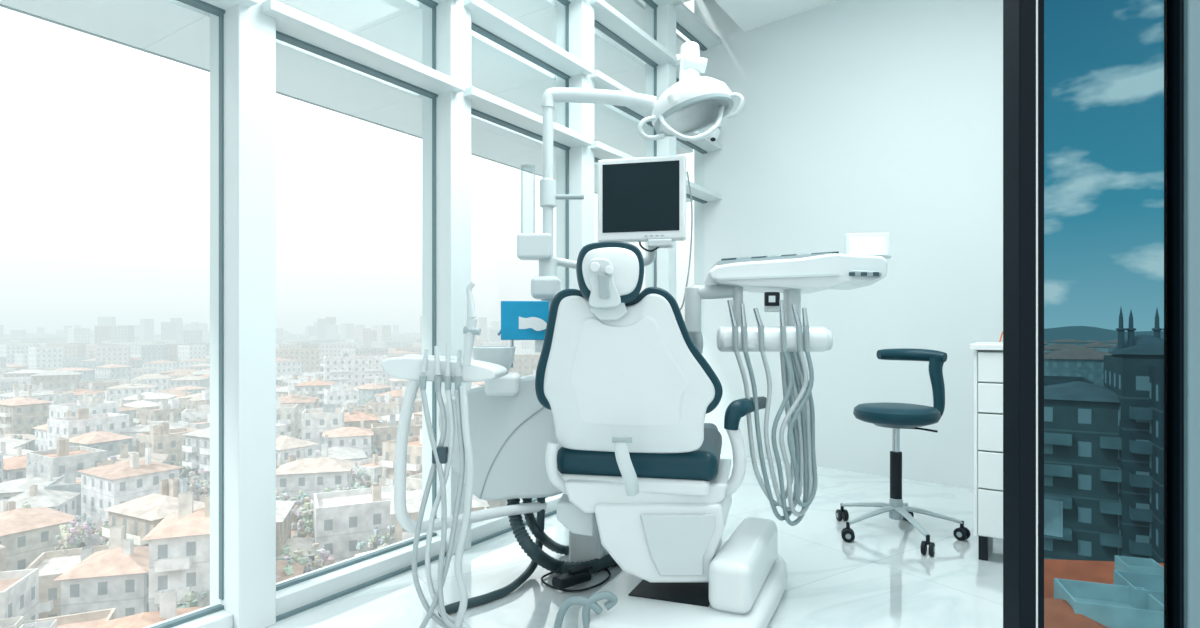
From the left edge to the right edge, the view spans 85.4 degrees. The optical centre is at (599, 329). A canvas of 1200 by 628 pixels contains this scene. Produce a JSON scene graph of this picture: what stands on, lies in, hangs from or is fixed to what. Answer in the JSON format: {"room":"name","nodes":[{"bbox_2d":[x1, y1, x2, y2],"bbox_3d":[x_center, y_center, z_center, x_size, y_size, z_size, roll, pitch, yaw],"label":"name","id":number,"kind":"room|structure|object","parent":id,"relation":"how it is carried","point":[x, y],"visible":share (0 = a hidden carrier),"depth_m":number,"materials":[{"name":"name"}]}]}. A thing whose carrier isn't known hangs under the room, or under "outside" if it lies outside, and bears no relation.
{"room":"dental clinic","nodes":[
{"label":"dental clinic","id":0,"kind":"room"},
{"bbox_2d":[557,0,569,5],"bbox_3d":[-0.411,-1.818,3.239,0.497,0.044,0.723,0,0,0],"label":"fin gasket","id":1,"kind":"object","parent":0,"point":[564,2],"depth_m":3.56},
{"bbox_2d":[643,0,657,8],"bbox_3d":[0.132,-2.218,4.061,0.524,0.044,0.764,0,0,0],"label":"fin gasket","id":2,"kind":"object","parent":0,"point":[649,2],"depth_m":4.37,"materials":[{"name":"grey rubber"}]},
{"bbox_2d":[266,453,1062,627],"bbox_3d":[0.772,1.050,0.442,5.302,0.200,7.880,0,0,33],"label":"floor","id":3,"kind":"structure","parent":0,"point":[881,578],"depth_m":2.54,"materials":[{"name":"tile"}]},
{"bbox_2d":[144,605,232,627],"bbox_3d":[-1.414,0.915,1.714,0.130,0.070,0.810,0,0,33],"label":"bottom rail","id":4,"kind":"object","parent":3,"relation":"on","point":[222,618],"visible":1,"depth_m":1.98,"materials":[{"name":"white metal"}]},
{"bbox_2d":[150,604,223,627],"bbox_3d":[-1.419,0.874,1.717,0.467,0.012,0.689,0,0,0],"label":"bottom gasket","id":5,"kind":"object","parent":4,"relation":"attached to","point":[213,609],"depth_m":1.97,"materials":[{"name":"grey rubber"}]},
{"bbox_2d":[210,0,275,627],"bbox_3d":[-1.154,-1.025,2.099,0.180,3.950,0.120,0,0,33],"label":"mullion","id":6,"kind":"object","parent":3,"relation":"on","point":[249,34],"visible":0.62,"depth_m":2.04,"materials":[{"name":"white metal"}]},
{"bbox_2d":[219,14,223,599],"bbox_3d":[-1.196,-1.050,2.053,0.020,3.800,0.005,0,0,33],"label":"mullion gasket","id":7,"kind":"object","parent":6,"relation":"attached to","point":[221,16],"visible":1,"depth_m":2.05,"materials":[{"name":"teal"}]},
{"bbox_2d":[277,0,417,33],"bbox_3d":[-1.227,-1.425,2.604,0.460,0.030,0.880,0,0,33],"label":"sunshade","id":8,"kind":"object","parent":6,"relation":"attached to","point":[352,16],"visible":0.96,"depth_m":2.87,"materials":[{"name":"white metal"}]},
{"bbox_2d":[262,0,464,94],"bbox_3d":[-0.852,-1.022,2.420,0.130,0.036,0.843,0,0,33],"label":"transom","id":9,"kind":"object","parent":6,"relation":"attached to","point":[290,21],"visible":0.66,"depth_m":2.33,"materials":[{"name":"white metal"}]},
{"bbox_2d":[276,31,437,98],"bbox_3d":[-0.919,-1.018,2.472,0.453,0.044,0.656,0,0,0],"label":"fin gasket","id":10,"kind":"object","parent":9,"relation":"attached to","point":[283,37],"depth_m":2.44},
{"bbox_2d":[433,0,459,3],"bbox_3d":[-0.852,-1.412,2.420,0.130,0.036,0.843,0,0,33],"label":"fin","id":11,"kind":"object","parent":6,"relation":"attached to","point":[436,1],"visible":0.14,"depth_m":2.75,"materials":[{"name":"white metal"}]},
{"bbox_2d":[417,0,437,7],"bbox_3d":[-0.919,-1.408,2.472,0.453,0.044,0.656,0,0,0],"label":"fin gasket","id":12,"kind":"object","parent":11,"relation":"attached to","point":[430,3],"depth_m":2.76,"materials":[{"name":"grey rubber"}]},
{"bbox_3d":[-1.434,-1.060,2.273,0.419,0.040,0.295,0,0,0],"label":"bracket","id":13,"kind":"object","parent":6,"relation":"attached to","visible":0},
{"bbox_2d":[142,12,417,116],"bbox_3d":[-1.234,-1.035,2.608,0.475,0.032,0.880,0,0,33],"label":"sunshade","id":14,"kind":"object","parent":13,"relation":"attached to","point":[302,74],"depth_m":2.61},
{"bbox_2d":[276,533,445,615],"bbox_3d":[-0.915,0.915,2.469,0.130,0.070,0.760,0,0,33],"label":"bottom rail","id":15,"kind":"object","parent":3,"relation":"on","point":[298,595],"visible":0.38,"depth_m":2.37,"materials":[{"name":"white metal"}]},
{"bbox_2d":[276,532,436,590],"bbox_3d":[-0.919,0.874,2.472,0.439,0.012,0.647,0,0,0],"label":"bottom gasket","id":16,"kind":"object","parent":15,"relation":"attached to","point":[315,574],"depth_m":2.42,"materials":[{"name":"grey rubber"}]},
{"bbox_2d":[422,0,470,554],"bbox_3d":[-0.668,-1.025,2.833,0.180,3.950,0.120,0,0,33],"label":"mullion","id":17,"kind":"object","parent":3,"relation":"on","point":[453,19],"visible":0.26,"depth_m":2.78,"materials":[{"name":"white metal"}]},
{"bbox_2d":[432,6,435,518],"bbox_3d":[-0.711,-1.050,2.787,0.020,3.800,0.005,0,0,33],"label":"mullion gasket","id":18,"kind":"object","parent":17,"relation":"attached to","point":[434,7],"visible":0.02,"depth_m":2.78,"materials":[{"name":"teal"}]},
{"bbox_2d":[354,2,552,94],"bbox_3d":[-0.720,-1.425,3.371,0.460,0.030,0.960,0,0,33],"label":"sunshade","id":19,"kind":"object","parent":17,"relation":"attached to","point":[495,68],"visible":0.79,"depth_m":3.33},
{"bbox_2d":[482,0,552,18],"bbox_3d":[-0.720,-1.835,3.371,0.460,0.030,0.960,0,0,33],"label":"sunshade","id":20,"kind":"object","parent":17,"relation":"attached to","point":[513,9],"visible":0.54,"depth_m":3.65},
{"bbox_2d":[464,0,592,76],"bbox_3d":[-0.344,-1.412,3.187,0.130,0.036,0.923,0,0,33],"label":"fin","id":21,"kind":"object","parent":17,"relation":"attached to","point":[483,15],"visible":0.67,"depth_m":3.12,"materials":[{"name":"white metal"}]},
{"bbox_2d":[471,22,569,79],"bbox_3d":[-0.411,-1.408,3.239,0.497,0.044,0.723,0,0,0],"label":"fin gasket","id":22,"kind":"object","parent":21,"relation":"attached to","point":[474,27],"depth_m":3.23,"materials":[{"name":"grey rubber"}]},
{"bbox_2d":[464,86,592,146],"bbox_3d":[-0.344,-1.022,3.187,0.130,0.036,0.923,0,0,33],"label":"fin","id":23,"kind":"object","parent":17,"relation":"attached to","point":[482,101],"visible":0.69,"depth_m":3.08,"materials":[{"name":"white metal"}]},
{"bbox_2d":[471,108,569,149],"bbox_3d":[-0.411,-1.018,3.239,0.497,0.044,0.723,0,0,0],"label":"fin gasket","id":24,"kind":"object","parent":23,"relation":"attached to","point":[477,113],"depth_m":3.20,"materials":[{"name":"grey rubber"}]},
{"bbox_2d":[381,281,546,627],"bbox_3d":[-0.397,0.397,2.173,0.623,1.097,0.309,0,0,-33],"label":"hoses","id":25,"kind":"object","parent":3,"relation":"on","point":[418,369],"visible":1,"depth_m":2.03,"materials":[{"name":"white plastic"}]},
{"bbox_2d":[419,376,426,389],"bbox_3d":[-0.554,0.169,2.035,0.024,0.050,0.024,0,0,0],"label":"socket","id":26,"kind":"object","parent":25,"relation":"attached to","point":[422,379],"depth_m":2.03,"materials":[{"name":"grey plastic"}]},
{"bbox_2d":[434,376,441,391],"bbox_3d":[-0.507,0.169,2.035,0.024,0.050,0.024,0,0,0],"label":"socket","id":27,"kind":"object","parent":25,"relation":"attached to","point":[437,379],"depth_m":2.03,"materials":[{"name":"grey plastic"}]},
{"bbox_2d":[444,376,451,389],"bbox_3d":[-0.476,0.169,2.035,0.024,0.050,0.024,0,0,0],"label":"socket","id":28,"kind":"object","parent":25,"relation":"attached to","point":[447,379],"depth_m":2.03,"materials":[{"name":"grey plastic"}]},
{"bbox_2d":[454,376,461,389],"bbox_3d":[-0.445,0.169,2.035,0.024,0.050,0.024,0,0,0],"label":"socket","id":29,"kind":"object","parent":25,"relation":"attached to","point":[457,379],"depth_m":2.03,"materials":[{"name":"grey plastic"}]},
{"bbox_2d":[471,493,562,541],"bbox_3d":[-0.407,0.915,3.236,0.130,0.070,0.840,0,0,33],"label":"bottom rail","id":30,"kind":"object","parent":3,"relation":"on","point":[481,529],"visible":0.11,"depth_m":3.01,"materials":[{"name":"white metal"}]},
{"bbox_2d":[438,329,608,561],"bbox_3d":[-0.254,0.466,2.516,0.724,0.968,0.386,0,0,-15],"label":"dental cuspidor unit","id":31,"kind":"object","parent":3,"relation":"on","point":[510,429],"visible":0.54,"depth_m":2.38,"materials":[{"name":"white plastic"}]},
{"bbox_2d":[473,346,515,373],"bbox_3d":[-0.385,0.114,2.360,0.156,0.108,0.156,0,0,0],"label":"bowl","id":32,"kind":"object","parent":31,"relation":"on","point":[503,356],"depth_m":2.30,"materials":[{"name":"white ceramic"}]},
{"bbox_2d":[485,329,520,395],"bbox_3d":[-0.355,0.110,2.380,0.120,0.256,0.120,0,0,0],"label":"bowl","id":33,"kind":"object","parent":31,"relation":"on","point":[509,384],"depth_m":2.32,"materials":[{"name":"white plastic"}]},
{"bbox_2d":[501,301,548,351],"bbox_3d":[-0.270,-0.012,2.351,0.172,0.184,0.048,0,0,0],"label":"glove box","id":34,"kind":"object","parent":31,"relation":"on","point":[520,320],"visible":0.84,"depth_m":2.33,"materials":[{"name":"blue cardboard"}]},
{"bbox_2d":[519,317,546,330],"bbox_3d":[-0.258,-0.023,2.333,0.143,0.054,0.003,0,0,0],"label":"print","id":35,"kind":"object","parent":34,"relation":"attached to","point":[525,323],"depth_m":2.33,"materials":[{"name":"white paper"}]},
{"bbox_2d":[438,497,617,616],"bbox_3d":[-0.272,0.774,2.498,0.829,0.359,0.292,0,0,-37],"label":"hose","id":36,"kind":"object","parent":31,"relation":"attached to","point":[534,550],"visible":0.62,"depth_m":2.43,"materials":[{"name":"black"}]},
{"bbox_2d":[517,106,583,308],"bbox_3d":[-0.188,-0.349,2.498,0.252,1.086,0.116,0,0,0],"label":"pole","id":37,"kind":"object","parent":31,"relation":"on","point":[530,246],"visible":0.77,"depth_m":2.49,"materials":[{"name":"white plastic"}]},
{"bbox_2d":[554,155,692,309],"bbox_3d":[0.065,-0.351,2.464,0.567,0.555,0.174,0,0,14],"label":"monitor","id":38,"kind":"object","parent":37,"relation":"attached to","point":[642,199],"visible":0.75,"depth_m":2.36,"materials":[{"name":"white plastic"}]},
{"bbox_2d":[541,41,743,141],"bbox_3d":[0.145,-0.874,2.410,0.735,0.426,0.308,0,0,-3],"label":"light","id":39,"kind":"object","parent":37,"relation":"attached to","point":[694,103],"visible":0.99,"depth_m":2.40,"materials":[{"name":"white plastic"}]},
{"bbox_2d":[556,0,593,290],"bbox_3d":[-0.138,-1.025,3.634,0.180,3.950,0.120,0,0,33],"label":"mullion","id":40,"kind":"object","parent":3,"relation":"on","point":[581,12],"visible":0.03,"depth_m":3.58,"materials":[{"name":"white metal"}]},
{"bbox_2d":[493,74,639,134],"bbox_3d":[-0.176,-1.425,4.193,0.460,0.030,1.010,0,0,33],"label":"sunshade","id":41,"kind":"object","parent":40,"relation":"attached to","point":[607,118],"visible":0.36,"depth_m":4.14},
{"bbox_2d":[565,4,568,288],"bbox_3d":[-0.181,-1.050,3.587,0.020,3.800,0.005,0,0,33],"label":"mullion gasket","id":42,"kind":"object","parent":40,"relation":"attached to","point":[567,5],"visible":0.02,"depth_m":3.58,"materials":[{"name":"teal"}]},
{"bbox_2d":[514,1,641,74],"bbox_3d":[-0.176,-1.835,4.193,0.460,0.030,1.010,0,0,33],"label":"sunshade","id":43,"kind":"object","parent":40,"relation":"attached to","point":[609,58],"visible":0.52,"depth_m":4.14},
{"bbox_2d":[553,0,641,13],"bbox_3d":[-0.176,-2.235,4.193,0.460,0.030,1.010,0,0,33],"label":"sunshade","id":44,"kind":"object","parent":40,"relation":"attached to","point":[622,6],"visible":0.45,"depth_m":4.45,"materials":[{"name":"white metal"}]},
{"bbox_2d":[590,141,634,159],"bbox_3d":[0.199,-1.022,4.008,0.130,0.036,0.973,0,0,33],"label":"fin","id":45,"kind":"object","parent":40,"relation":"attached to","point":[602,151],"visible":0.22,"depth_m":3.71,"materials":[{"name":"white metal"}]},
{"bbox_2d":[590,70,651,116],"bbox_3d":[0.199,-1.412,4.008,0.130,0.036,0.973,0,0,33],"label":"fin","id":46,"kind":"object","parent":40,"relation":"attached to","point":[601,81],"visible":0.23,"depth_m":3.72,"materials":[{"name":"white metal"}]},
{"bbox_2d":[612,105,653,126],"bbox_3d":[0.132,-1.408,4.061,0.524,0.044,0.764,0,0,0],"label":"fin gasket","id":47,"kind":"object","parent":46,"relation":"attached to","point":[623,108],"depth_m":4.16,"materials":[{"name":"grey rubber"}]},
{"bbox_2d":[590,0,676,64],"bbox_3d":[0.199,-1.822,4.008,0.130,0.036,0.973,0,0,33],"label":"fin","id":48,"kind":"object","parent":40,"relation":"attached to","point":[605,14],"visible":0.77,"depth_m":3.96,"materials":[{"name":"white metal"}]},
{"bbox_2d":[594,19,657,66],"bbox_3d":[0.132,-1.818,4.061,0.524,0.044,0.764,0,0,0],"label":"fin gasket","id":49,"kind":"object","parent":48,"relation":"attached to","point":[598,25],"depth_m":4.07,"materials":[{"name":"grey rubber"}]},
{"bbox_2d":[652,0,676,5],"bbox_3d":[0.199,-2.222,4.008,0.130,0.036,0.973,0,0,33],"label":"fin","id":50,"kind":"object","parent":40,"relation":"attached to","point":[658,2],"visible":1,"depth_m":4.37,"materials":[{"name":"white metal"}]},
{"bbox_3d":[-0.419,-1.060,3.808,0.419,0.040,0.295,0,0,0],"label":"bracket","id":51,"kind":"object","parent":40,"relation":"attached to","visible":0},
{"bbox_2d":[490,146,597,188],"bbox_3d":[-0.182,-1.035,4.197,0.475,0.032,1.010,0,0,33],"label":"sunshade","id":52,"kind":"object","parent":51,"relation":"attached to","point":[535,158],"depth_m":3.96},
{"bbox_2d":[541,563,610,591],"bbox_3d":[-0.081,0.917,2.459,0.274,0.060,0.219,0,0,-18],"label":"foot pedal","id":53,"kind":"object","parent":3,"relation":"on","point":[579,574],"visible":0.89,"depth_m":2.39,"materials":[{"name":"black plastic"}]},
{"bbox_2d":[645,3,675,299],"bbox_3d":[0.419,-1.025,4.476,0.180,3.950,0.120,0,0,33],"label":"mullion","id":54,"kind":"object","parent":3,"relation":"on","point":[666,13],"visible":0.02,"depth_m":4.42,"materials":[{"name":"white metal"}]},
{"bbox_2d":[607,62,644,93],"bbox_3d":[0.326,-1.835,4.952,0.460,0.030,0.810,0,0,33],"label":"sunshade","id":55,"kind":"object","parent":54,"relation":"attached to","point":[633,79],"visible":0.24,"depth_m":4.70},
{"bbox_2d":[594,4,686,62],"bbox_3d":[0.326,-2.235,4.952,0.460,0.030,0.810,0,0,33],"label":"sunshade","id":56,"kind":"object","parent":54,"relation":"attached to","point":[637,17],"visible":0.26,"depth_m":4.74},
{"bbox_2d":[594,124,692,157],"bbox_3d":[0.326,-1.425,4.952,0.460,0.030,0.810,0,0,33],"label":"sunshade","id":57,"kind":"object","parent":54,"relation":"attached to","point":[629,141],"visible":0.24,"depth_m":4.89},
{"bbox_2d":[654,7,656,286],"bbox_3d":[0.376,-1.050,4.430,0.020,3.800,0.005,0,0,33],"label":"mullion gasket","id":58,"kind":"object","parent":54,"relation":"attached to","point":[655,8],"visible":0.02,"depth_m":4.43,"materials":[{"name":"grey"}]},
{"bbox_2d":[638,0,690,5],"bbox_3d":[0.326,-2.635,4.952,0.460,0.030,0.810,0,0,33],"label":"sunshade","id":59,"kind":"object","parent":54,"relation":"attached to","point":[640,1],"visible":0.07,"depth_m":5.18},
{"bbox_2d":[673,59,701,78],"bbox_3d":[0.702,-1.822,4.767,0.130,0.036,0.773,0,0,33],"label":"fin","id":60,"kind":"object","parent":54,"relation":"attached to","point":[676,64],"visible":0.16,"depth_m":4.46,"materials":[{"name":"white metal"}]},
{"bbox_2d":[673,0,721,48],"bbox_3d":[0.702,-2.222,4.767,0.130,0.036,0.773,0,0,33],"label":"fin","id":61,"kind":"object","parent":54,"relation":"attached to","point":[685,17],"visible":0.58,"depth_m":4.74,"materials":[{"name":"white metal"}]},
{"bbox_2d":[676,22,706,50],"bbox_3d":[0.634,-2.218,4.820,0.414,0.044,0.598,0,0,0],"label":"fin gasket","id":62,"kind":"object","parent":61,"relation":"attached to","point":[678,26],"depth_m":4.86,"materials":[{"name":"grey rubber"}]},
{"bbox_2d":[685,131,721,151],"bbox_3d":[0.702,-1.412,4.767,0.130,0.036,0.773,0,0,33],"label":"fin","id":63,"kind":"object","parent":54,"relation":"attached to","point":[706,144],"visible":0.28,"depth_m":4.88,"materials":[{"name":"white metal"}]},
{"bbox_2d":[676,137,706,153],"bbox_3d":[0.634,-1.408,4.820,0.414,0.044,0.598,0,0,0],"label":"fin gasket","id":64,"kind":"object","parent":63,"relation":"attached to","point":[687,143],"depth_m":4.91,"materials":[{"name":"grey rubber"}]},
{"bbox_2d":[686,180,721,201],"bbox_3d":[0.702,-1.022,4.767,0.130,0.036,0.773,0,0,33],"label":"fin","id":65,"kind":"object","parent":54,"relation":"attached to","point":[698,191],"visible":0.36,"depth_m":4.82,"materials":[{"name":"white metal"}]},
{"bbox_2d":[686,193,706,202],"bbox_3d":[0.634,-1.018,4.820,0.414,0.044,0.598,0,0,0],"label":"fin gasket","id":66,"kind":"object","parent":65,"relation":"attached to","point":[687,195],"depth_m":4.96,"materials":[{"name":"grey rubber"}]},
{"bbox_3d":[0.138,-1.060,4.650,0.419,0.040,0.295,0,0,0],"label":"bracket","id":67,"kind":"object","parent":54,"relation":"attached to","visible":0},
{"bbox_2d":[594,189,692,201],"bbox_3d":[0.326,-1.035,4.952,0.460,0.030,0.810,0,0,33],"label":"sunshade","id":68,"kind":"object","parent":67,"relation":"attached to","point":[595,190],"visible":0.09,"depth_m":5.08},
{"bbox_2d":[535,241,786,627],"bbox_3d":[0.317,0.344,2.508,0.780,1.213,1.449,0,0,19],"label":"dental chair","id":69,"kind":"object","parent":3,"relation":"on","point":[625,384],"visible":1,"depth_m":2.04,"materials":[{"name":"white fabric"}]},
{"bbox_2d":[553,591,617,627],"bbox_3d":[-0.047,0.862,1.973,0.201,0.141,0.049,0,0,3],"label":"hose","id":70,"kind":"object","parent":69,"relation":"attached to","point":[589,603],"visible":1,"depth_m":1.96,"materials":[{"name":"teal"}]},
{"bbox_2d":[576,241,643,303],"bbox_3d":[0.029,-0.168,1.956,0.204,0.189,0.076,0,0,0],"label":"cushion","id":71,"kind":"object","parent":69,"relation":"on","point":[629,291],"depth_m":1.92,"materials":[{"name":"teal fabric"}]},
{"bbox_2d":[535,287,722,413],"bbox_3d":[0.078,0.077,2.060,0.610,0.416,0.179,0,0,11],"label":"cushion","id":72,"kind":"object","parent":69,"relation":"on","point":[646,360],"depth_m":1.99,"materials":[{"name":"teal fabric"}]},
{"bbox_2d":[557,428,721,481],"bbox_3d":[0.165,0.435,2.360,0.535,0.100,0.560,0,0,12],"label":"seat cushion","id":73,"kind":"object","parent":69,"relation":"on","point":[575,462],"depth_m":2.09,"materials":[{"name":"teal fabric"}]},
{"bbox_2d":[565,459,730,512],"bbox_3d":[0.194,0.538,2.290,0.616,0.102,0.420,0,0,0],"label":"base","id":74,"kind":"object","parent":69,"relation":"on","point":[584,492],"depth_m":2.08,"materials":[{"name":"white plastic"}]},
{"bbox_2d":[704,423,717,429],"bbox_3d":[0.310,0.465,2.930,0.420,0.137,0.618,0,0,12],"label":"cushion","id":75,"kind":"object","parent":69,"relation":"on","point":[706,425],"depth_m":2.98,"materials":[{"name":"grey fabric"}]},
{"bbox_2d":[685,233,891,525],"bbox_3d":[0.660,0.163,2.402,0.762,1.018,0.458,0,0,0],"label":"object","id":76,"kind":"object","parent":69,"relation":"attached to","point":[863,264],"visible":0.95,"depth_m":2.24,"materials":[{"name":"white plastic"}]},
{"bbox_2d":[704,251,887,293],"bbox_3d":[0.700,-0.216,2.385,0.648,0.149,0.310,0,0,0],"label":"tray","id":77,"kind":"object","parent":76,"relation":"on","point":[805,273],"depth_m":2.24,"materials":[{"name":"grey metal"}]},
{"bbox_2d":[836,348,970,555],"bbox_3d":[1.357,0.520,3.043,0.590,0.860,0.562,0,0,-38],"label":"stool","id":78,"kind":"object","parent":3,"relation":"on","point":[896,416],"visible":1,"depth_m":2.99,"materials":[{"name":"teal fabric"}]},
{"bbox_2d":[969,331,1002,560],"bbox_3d":[1.741,0.464,2.837,0.190,0.973,0.522,0,0,33],"label":"base cabinet","id":79,"kind":"object","parent":3,"relation":"on","point":[988,356],"visible":0.5,"depth_m":2.65,"materials":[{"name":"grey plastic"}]},
{"bbox_2d":[969,342,1002,349],"bbox_3d":[1.742,0.070,2.838,0.190,0.025,0.520,0,0,33],"label":"countertop","id":80,"kind":"structure","parent":79,"relation":"on","point":[978,345],"depth_m":2.65,"materials":[{"name":"white paint"}]},
{"bbox_2d":[1184,0,1199,627],"bbox_3d":[1.325,-0.650,1.430,0.115,3.190,0.060,0,0,0],"label":"window frame","id":81,"kind":"structure","parent":3,"relation":"on","point":[1191,7],"depth_m":1.40,"materials":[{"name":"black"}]},
{"bbox_2d":[1164,0,1183,627],"bbox_3d":[1.262,-0.650,1.430,0.008,3.190,0.040,0,0,0],"label":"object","id":82,"kind":"structure","parent":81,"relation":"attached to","point":[1173,9],"depth_m":1.43,"materials":[{"name":"black metal"}]},
{"bbox_3d":[-1.667,-1.025,1.324,0.213,3.950,0.196,0,0,0],"label":"mullion","id":83,"kind":"object","parent":3,"relation":"on","visible":0},
{"bbox_2d":[201,0,257,9],"bbox_3d":[-1.351,-1.022,1.665,0.130,0.036,0.893,0,0,33],"label":"fin","id":84,"kind":"object","parent":83,"relation":"attached to","point":[223,4],"visible":0.63,"depth_m":2.00,"materials":[{"name":"white metal"}]},
{"bbox_2d":[177,0,224,16],"bbox_3d":[-1.418,-1.018,1.717,0.480,0.044,0.698,0,0,0],"label":"fin gasket","id":85,"kind":"object","parent":84,"relation":"attached to","point":[199,4],"depth_m":2.01,"materials":[{"name":"grey rubber"}]},
{"bbox_3d":[-1.947,-1.060,1.498,0.419,0.040,0.295,0,0,0],"label":"bracket","id":86,"kind":"object","parent":83,"relation":"attached to","visible":0},
{"bbox_2d":[0,0,205,50],"bbox_3d":[-1.733,-1.035,1.853,0.475,0.032,0.930,0,0,33],"label":"sunshade","id":87,"kind":"object","parent":86,"relation":"attached to","point":[137,23],"depth_m":2.11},
{"bbox_2d":[714,0,837,31],"bbox_3d":[0.568,-2.320,0.619,3.846,0.160,7.950,0,0,33],"label":"ceiling","id":88,"kind":"structure","parent":0,"point":[747,14],"depth_m":4.54,"materials":[{"name":"white paint"}]},
{"bbox_2d":[694,0,1002,488],"bbox_3d":[1.656,-1.025,4.487,2.269,3.950,0.150,0,0,41],"label":"wall","id":89,"kind":"structure","parent":0,"point":[856,116],"depth_m":4.29,"materials":[{"name":"white paint"}]},
{"bbox_2d":[276,510,556,621],"bbox_3d":[-1.235,0.944,1.854,0.015,0.012,7.620,0,0,33],"label":"trim","id":90,"kind":"structure","parent":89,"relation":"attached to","point":[405,569],"depth_m":2.42,"materials":[{"name":"teal"}]},
{"bbox_2d":[706,123,721,141],"bbox_3d":[0.852,-1.477,4.905,0.115,0.141,0.190,0,0,0],"label":"security camera","id":91,"kind":"object","parent":89,"relation":"attached to","point":[714,136],"visible":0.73,"depth_m":4.82,"materials":[{"name":"white plastic"}]},
{"bbox_2d":[1036,0,1037,627],"bbox_3d":[1.695,-1.025,2.550,0.014,3.950,2.752,0,0,33],"label":"wall","id":92,"kind":"structure","parent":0,"point":[1036,0],"depth_m":1.40,"materials":[{"name":"paint"}]},
{"bbox_2d":[1003,0,1038,627],"bbox_3d":[0.931,-0.650,1.430,0.054,3.190,0.060,0,0,0],"label":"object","id":93,"kind":"structure","parent":92,"relation":"attached to","point":[1019,16],"depth_m":1.40,"materials":[{"name":"black metal"}]},
{"bbox_2d":[1039,0,1043,627],"bbox_3d":[1.706,-0.925,2.542,0.009,4.150,2.752,0,0,33],"label":"trim","id":94,"kind":"structure","parent":92,"relation":"attached to","point":[1041,2],"depth_m":1.39,"materials":[{"name":"black metal"}]},
{"bbox_2d":[1044,344,1163,562],"bbox_3d":[53.186,18.157,72.147,23.205,33.587,38.955,0,0,0],"label":"apartment building","id":95,"kind":"structure","parent":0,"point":[1104,446],"depth_m":60.98,"materials":[{"name":"grey concrete"}]},
{"bbox_3d":[-0.949,-1.060,3.007,0.419,0.040,0.295,0,0,0],"label":"bracket","id":96,"kind":"object","parent":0,"visible":0},
{"bbox_2d":[352,94,542,159],"bbox_3d":[-0.726,-1.035,3.375,0.475,0.032,0.960,0,0,33],"label":"sunshade","id":97,"kind":"object","parent":96,"relation":"attached to","point":[490,140],"depth_m":3.32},
{"label":"outside","id":98,"kind":"structure","parent":0,"visible":0},
{"bbox_2d":[0,316,684,627],"bbox_3d":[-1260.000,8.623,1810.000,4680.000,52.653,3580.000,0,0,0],"label":"city buildings","id":99,"kind":"structure","parent":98,"point":[98,395],"depth_m":122.44},
{"bbox_2d":[12,385,394,608],"bbox_3d":[-105.425,29.390,205.605,299.953,11.121,324.080,0,0,0],"label":"trees","id":100,"kind":"object","parent":99,"relation":"on","point":[303,512],"visible":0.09,"depth_m":85.67,"materials":[{"name":"plant"}]},
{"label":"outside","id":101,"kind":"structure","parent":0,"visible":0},
{"bbox_2d":[1044,326,1163,341],"bbox_3d":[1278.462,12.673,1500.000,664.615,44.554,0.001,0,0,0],"label":"hills","id":102,"kind":"structure","parent":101,"point":[1082,333],"depth_m":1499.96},
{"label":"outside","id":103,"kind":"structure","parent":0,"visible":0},
{"bbox_2d":[1044,339,1163,627],"bbox_3d":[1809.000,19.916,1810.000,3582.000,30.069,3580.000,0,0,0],"label":"rooftops","id":104,"kind":"object","parent":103,"point":[1124,592],"visible":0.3,"depth_m":32.04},
{"bbox_2d":[1111,308,1163,354],"bbox_3d":[126.247,14.706,152.000,13.932,40.488,12.000,0,0,0],"label":"mosque","id":105,"kind":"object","parent":104,"relation":"on","point":[1132,340],"visible":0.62,"depth_m":149.61,"materials":[{"name":"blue stone"}]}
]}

